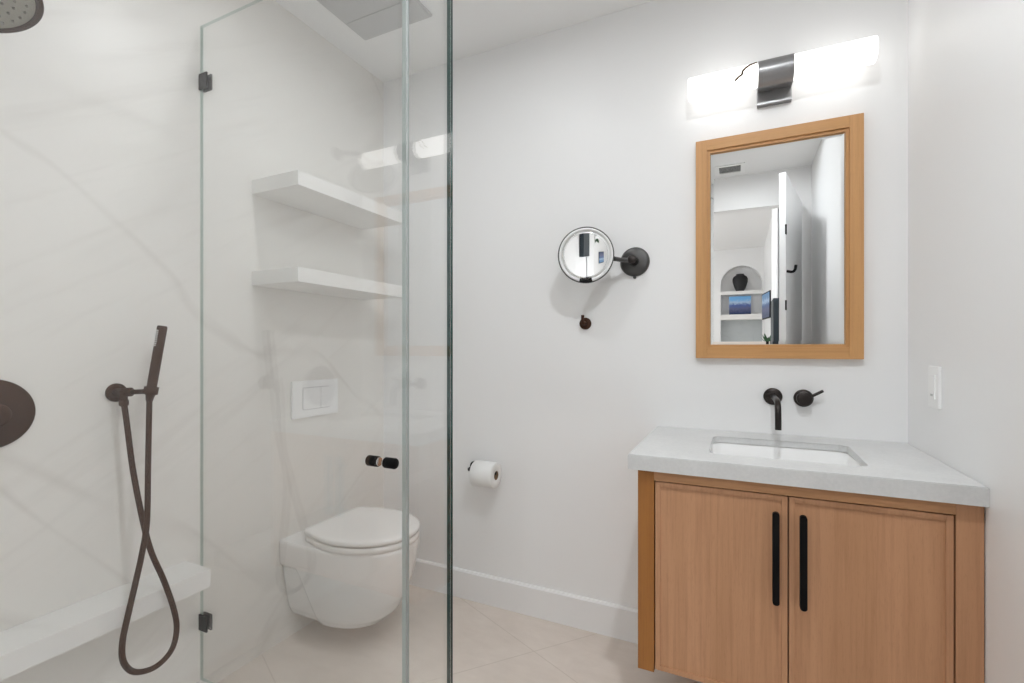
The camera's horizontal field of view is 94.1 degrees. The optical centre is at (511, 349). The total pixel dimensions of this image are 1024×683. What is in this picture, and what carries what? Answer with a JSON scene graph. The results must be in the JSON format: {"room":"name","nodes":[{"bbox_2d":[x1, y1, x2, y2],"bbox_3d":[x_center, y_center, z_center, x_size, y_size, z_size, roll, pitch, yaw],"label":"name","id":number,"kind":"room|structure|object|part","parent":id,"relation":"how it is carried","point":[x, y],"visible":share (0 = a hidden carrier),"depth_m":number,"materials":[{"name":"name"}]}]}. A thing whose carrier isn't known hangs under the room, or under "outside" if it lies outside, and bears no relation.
{"room":"bathroom","nodes":[
{"label":"bathroom","id":0,"kind":"room"},
{"bbox_2d":[0,0,383,682],"bbox_3d":[-1.171,-0.102,1.429,0.100,2.496,2.420,0,0,25],"label":"wall","id":1,"kind":"structure","parent":0,"point":[129,208],"depth_m":1.52,"materials":[{"name":"white stone"}]},
{"bbox_2d":[0,380,35,446],"bbox_3d":[-1.230,0.159,1.127,0.052,0.176,0.169,0,0,25],"label":"shower valve","id":2,"kind":"object","parent":1,"relation":"attached to","point":[17,406],"visible":1,"depth_m":1.17,"materials":[{"name":"brown metal"}]},
{"bbox_3d":[-1.226,0.155,1.126,0.044,0.060,0.060,0,0,25],"label":"knob","id":3,"kind":"part","parent":2,"relation":"part of","materials":[{"name":"brown metal"}]},
{"bbox_2d":[0,0,43,32],"bbox_3d":[-1.147,-0.794,0.997,0.313,0.215,0.200,0,0,25],"label":"shower","id":4,"kind":"object","parent":1,"relation":"attached to","point":[15,15],"visible":1,"depth_m":1.04,"materials":[{"name":"brown metal"}]},
{"bbox_3d":[-1.090,-0.727,0.970,0.162,0.068,0.173,0,0,25],"label":"spray plate","id":5,"kind":"part","parent":4,"relation":"part of","materials":[{"name":"beige plastic"}]},
{"bbox_2d":[0,561,210,680],"bbox_3d":[-1.271,0.714,0.949,0.130,0.056,1.263,0,0,25],"label":"ledge","id":6,"kind":"object","parent":1,"relation":"attached to","point":[26,645],"visible":1,"depth_m":1.24,"materials":[{"name":"stone"}]},
{"bbox_2d":[105,383,158,405],"bbox_3d":[-1.087,0.129,1.362,0.130,0.062,0.066,0,0,3],"label":"holder","id":7,"kind":"object","parent":1,"relation":"attached to","point":[116,392],"visible":0.99,"depth_m":1.35,"materials":[{"name":"brown metal"}]},
{"bbox_2d":[118,325,179,674],"bbox_3d":[-1.035,0.406,1.329,0.124,0.952,0.154,0,0,25],"label":"shower","id":8,"kind":"object","parent":7,"relation":"hanging from","point":[144,514],"visible":1,"depth_m":1.33,"materials":[{"name":"brown metal"}]},
{"bbox_2d":[291,378,337,418],"bbox_3d":[-0.829,0.205,2.016,0.014,0.151,0.240,0,0,25],"label":"flush plate","id":9,"kind":"object","parent":1,"relation":"attached to","point":[309,398],"visible":1,"depth_m":2.00,"materials":[{"name":"white plastic"}]},
{"bbox_2d":[252,170,401,229],"bbox_3d":[-0.727,-0.599,1.967,0.241,0.052,0.579,0,0,25],"label":"floating shelf","id":10,"kind":"object","parent":1,"relation":"attached to","point":[298,189],"visible":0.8,"depth_m":1.86,"materials":[{"name":"stone"}]},
{"bbox_2d":[252,267,401,299],"bbox_3d":[-0.727,-0.262,1.967,0.241,0.052,0.579,0,0,25],"label":"floating shelf","id":11,"kind":"object","parent":1,"relation":"attached to","point":[300,279],"visible":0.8,"depth_m":1.82,"materials":[{"name":"stone"}]},
{"bbox_2d":[279,507,419,628],"bbox_3d":[-0.606,0.889,1.928,0.493,0.384,0.380,0,0,25],"label":"toilet","id":12,"kind":"object","parent":1,"relation":"attached to","point":[344,570],"visible":0.96,"depth_m":1.79,"materials":[{"name":"white ceramic"}]},
{"bbox_3d":[-0.568,0.708,1.909,0.408,0.022,0.380,0,0,25],"label":"lid","id":13,"kind":"part","parent":12,"relation":"part of","materials":[{"name":"white"}]},
{"bbox_3d":[-0.565,0.734,1.908,0.400,0.023,0.378,0,0,25],"label":"seat","id":14,"kind":"part","parent":12,"relation":"part of","materials":[{"name":"white plastic"}]},
{"bbox_2d":[197,678,213,682],"bbox_3d":[-0.856,1.124,0.785,1.020,0.044,1.324,0,0,25],"label":"floor","id":15,"kind":"structure","parent":0,"point":[204,680],"depth_m":1.58,"materials":[{"name":"tile"}]},
{"bbox_2d":[199,0,452,682],"bbox_3d":[-0.627,0.011,1.311,0.984,2.178,0.178,0,0,25],"label":"screen","id":16,"kind":"object","parent":15,"relation":"on","point":[205,80],"visible":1,"depth_m":1.17,"materials":[{"name":"clear glass"}]},
{"bbox_2d":[365,0,407,682],"bbox_3d":[-0.400,0.008,0.653,0.069,2.164,0.814,0,0,25],"label":"shower door","id":17,"kind":"structure","parent":16,"relation":"attached to","point":[371,460],"depth_m":1.01,"materials":[{"name":"clear glass"}]},
{"bbox_2d":[376,457,383,465],"bbox_3d":[-0.259,0.224,0.950,0.018,0.017,0.017,0,0,25],"label":"washer","id":18,"kind":"object","parent":17,"relation":"in","point":[379,461],"depth_m":0.95,"materials":[{"name":"silver metal"}]},
{"bbox_3d":[-0.259,0.224,0.950,0.069,0.021,0.021,0,0,25],"label":"knob","id":19,"kind":"part","parent":17,"relation":"part of","materials":[{"name":"black metal"}]},
{"bbox_3d":[-0.394,0.008,0.666,0.010,2.164,0.766,0,0,25],"label":"door pane","id":20,"kind":"part","parent":17,"relation":"part of","materials":[{"name":"clear glass"}]},
{"bbox_3d":[-0.190,0.011,1.095,0.010,2.178,0.162,0,0,25],"label":"return pane","id":21,"kind":"part","parent":16,"relation":"part of","materials":[{"name":"clear glass"}]},
{"bbox_3d":[-0.592,0.011,1.382,0.983,2.178,0.010,0,0,25],"label":"pane","id":22,"kind":"part","parent":16,"relation":"part of","materials":[{"name":"clear glass"}]},
{"bbox_2d":[217,585,702,682],"bbox_3d":[-1.757,1.196,-0.772,3.686,0.100,6.900,0,0,25],"label":"floor","id":23,"kind":"structure","parent":0,"point":[491,644],"depth_m":1.79,"materials":[{"name":"beige tile"}]},
{"bbox_2d":[274,0,652,82],"bbox_3d":[-0.174,-1.400,0.957,2.306,0.100,2.420,0,0,25],"label":"ceiling","id":24,"kind":"structure","parent":0,"point":[479,26],"depth_m":1.99,"materials":[{"name":"white paint"}]},
{"bbox_2d":[317,0,431,39],"bbox_3d":[-0.554,-1.343,1.835,0.350,0.012,0.351,0,0,25],"label":"exhaust fan","id":25,"kind":"object","parent":24,"relation":"attached to","point":[369,19],"visible":1,"depth_m":1.90,"materials":[{"name":"grey plastic"}]},
{"bbox_2d":[384,0,907,608],"bbox_3d":[0.368,-0.102,1.984,2.206,2.496,0.100,0,0,25],"label":"wall","id":26,"kind":"structure","parent":0,"point":[594,123],"depth_m":1.95,"materials":[{"name":"white paint"}]},
{"bbox_2d":[409,558,637,643],"bbox_3d":[0.298,1.082,1.953,2.106,0.129,0.015,0,0,25],"label":"baseboard","id":27,"kind":"structure","parent":26,"relation":"attached to","point":[617,621],"depth_m":2.04,"materials":[{"name":"white ceramic"}]},
{"bbox_2d":[579,315,590,329],"bbox_3d":[0.292,-0.110,1.938,0.049,0.057,0.048,0,0,25],"label":"robe hook","id":28,"kind":"object","parent":26,"relation":"attached to","point":[585,323],"visible":1,"depth_m":1.95,"materials":[{"name":"brown metal"}]},
{"bbox_2d":[558,227,649,282],"bbox_3d":[0.356,-0.360,1.843,0.358,0.213,0.093,0,0,-6],"label":"magnifying mirror","id":29,"kind":"object","parent":26,"relation":"attached to","point":[585,254],"visible":1,"depth_m":1.82,"materials":[{"name":"grey mirror"}]},
{"bbox_2d":[561,230,610,278],"bbox_3d":[0.282,-0.360,1.822,0.187,0.187,0.024,0,0,9],"label":"mirror glass","id":30,"kind":"object","parent":29,"relation":"attached to","point":[585,254],"depth_m":1.82,"materials":[{"name":"white"}]},
{"bbox_3d":[0.426,-0.344,1.824,0.080,0.020,0.021,0,0,-15],"label":"arm","id":31,"kind":"part","parent":29,"relation":"part of","materials":[{"name":"grey metal"}]},
{"bbox_2d":[763,388,782,429],"bbox_3d":[0.869,0.193,1.576,0.059,0.117,0.208,0,0,25],"label":"faucet","id":32,"kind":"object","parent":26,"relation":"attached to","point":[772,396],"visible":1,"depth_m":1.54,"materials":[{"name":"brown metal"}]},
{"bbox_3d":[0.870,0.203,1.573,0.019,0.097,0.204,0,0,25],"label":"spout","id":33,"kind":"part","parent":32,"relation":"part of","materials":[{"name":"brown metal"}]},
{"bbox_2d":[696,113,863,358],"bbox_3d":[0.911,-0.366,1.657,0.508,0.796,0.024,0,0,25],"label":"wall mirror","id":34,"kind":"object","parent":26,"relation":"attached to","point":[780,211],"visible":1,"depth_m":1.65,"materials":[{"name":"brown wood"}]},
{"bbox_2d":[710,133,844,344],"bbox_3d":[0.913,-0.366,1.661,0.410,0.698,0.008,0,0,25],"label":"mirror glass","id":35,"kind":"object","parent":34,"relation":"on","point":[777,204],"depth_m":1.65,"materials":[{"name":"white"}]},
{"bbox_3d":[0.911,-0.745,1.657,0.431,0.038,0.024,0,0,25],"label":"frame rail","id":36,"kind":"part","parent":34,"relation":"part of","materials":[{"name":"brown wood"}]},
{"bbox_3d":[0.911,0.013,1.657,0.431,0.038,0.024,0,0,25],"label":"frame rail","id":37,"kind":"part","parent":34,"relation":"part of","materials":[{"name":"brown wood"}]},
{"bbox_2d":[688,36,878,108],"bbox_3d":[0.889,-0.921,1.611,0.546,0.135,0.126,0,0,25],"label":"vanity light","id":38,"kind":"object","parent":26,"relation":"attached to","point":[773,78],"visible":1,"depth_m":1.57,"materials":[{"name":"white glass"}]},
{"bbox_3d":[0.911,-0.921,1.658,0.106,0.135,0.022,0,0,25],"label":"wall plate","id":39,"kind":"part","parent":38,"relation":"part of","materials":[{"name":"grey metal"}]},
{"bbox_2d":[793,389,823,406],"bbox_3d":[1.000,0.165,1.607,0.085,0.062,0.040,0,0,25],"label":"faucet handle","id":40,"kind":"object","parent":26,"relation":"attached to","point":[803,398],"visible":1,"depth_m":1.60,"materials":[{"name":"brown metal"}]},
{"bbox_3d":[0.986,0.166,1.608,0.045,0.045,0.031,0,0,25],"label":"knob","id":41,"kind":"part","parent":40,"relation":"part of","materials":[{"name":"brown metal"}]},
{"bbox_3d":[1.016,0.149,1.591,0.044,0.031,0.010,0,0,28],"label":"lever","id":42,"kind":"part","parent":40,"relation":"part of","materials":[{"name":"brown metal"}]},
{"bbox_2d":[638,470,983,682],"bbox_3d":[0.799,0.621,1.420,0.741,0.567,0.550,0,0,25],"label":"vanity cabinet","id":43,"kind":"object","parent":26,"relation":"attached to","point":[739,581],"visible":0.95,"depth_m":1.18,"materials":[{"name":"brown wood"}]},
{"bbox_3d":[0.551,0.633,1.274,0.322,0.526,0.019,0,0,25],"label":"door","id":44,"kind":"part","parent":43,"relation":"part of","materials":[{"name":"brown wood"}]},
{"bbox_3d":[0.663,0.521,1.198,0.016,0.231,0.033,0,0,25],"label":"handle","id":45,"kind":"part","parent":43,"relation":"part of","materials":[{"name":"black metal"}]},
{"bbox_3d":[0.716,0.521,1.173,0.016,0.231,0.033,0,0,25],"label":"handle","id":46,"kind":"part","parent":43,"relation":"part of","materials":[{"name":"black metal"}]},
{"bbox_3d":[0.695,0.352,1.204,0.649,0.030,0.020,0,0,25],"label":"rail","id":47,"kind":"part","parent":43,"relation":"part of","materials":[{"name":"brown wood"}]},
{"bbox_2d":[628,426,989,506],"bbox_3d":[0.790,0.315,1.427,0.766,0.044,0.544,0,0,25],"label":"countertop","id":48,"kind":"structure","parent":43,"relation":"on","point":[889,469],"depth_m":1.25,"materials":[{"name":"grey stone"}]},
{"bbox_2d":[710,442,860,465],"bbox_3d":[0.794,0.388,1.412,0.424,0.145,0.352,0,0,25],"label":"sink basin","id":49,"kind":"object","parent":48,"relation":"in","point":[736,449],"visible":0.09,"depth_m":1.54,"materials":[{"name":"white ceramic"}]},
{"bbox_3d":[0.843,0.633,1.136,0.318,0.526,0.019,0,0,25],"label":"door","id":50,"kind":"part","parent":43,"relation":"part of","materials":[{"name":"brown wood"}]},
{"bbox_2d":[908,0,1023,682],"bbox_3d":[0.801,-0.102,0.439,0.100,2.496,2.320,0,0,25],"label":"wall","id":51,"kind":"structure","parent":0,"point":[966,57],"depth_m":1.07,"materials":[{"name":"white paint"}]},
{"bbox_2d":[928,366,941,409],"bbox_3d":[1.144,0.102,1.294,0.012,0.114,0.076,0,0,25],"label":"light switch","id":52,"kind":"object","parent":51,"relation":"attached to","point":[934,372],"visible":1,"depth_m":1.28,"materials":[{"name":"white plastic"}]},
{"bbox_3d":[-0.132,0.534,2.122,0.167,0.048,0.078,0,0,25],"label":"paper holder","id":53,"kind":"object","parent":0,"visible":0},
{"bbox_2d":[469,460,501,488],"bbox_3d":[-0.115,0.544,2.080,0.104,0.110,0.110,0,0,25],"label":"toilet paper roll","id":54,"kind":"object","parent":53,"relation":"hanging from","point":[481,473],"visible":1,"depth_m":2.04,"materials":[{"name":"white paper"}]}
]}

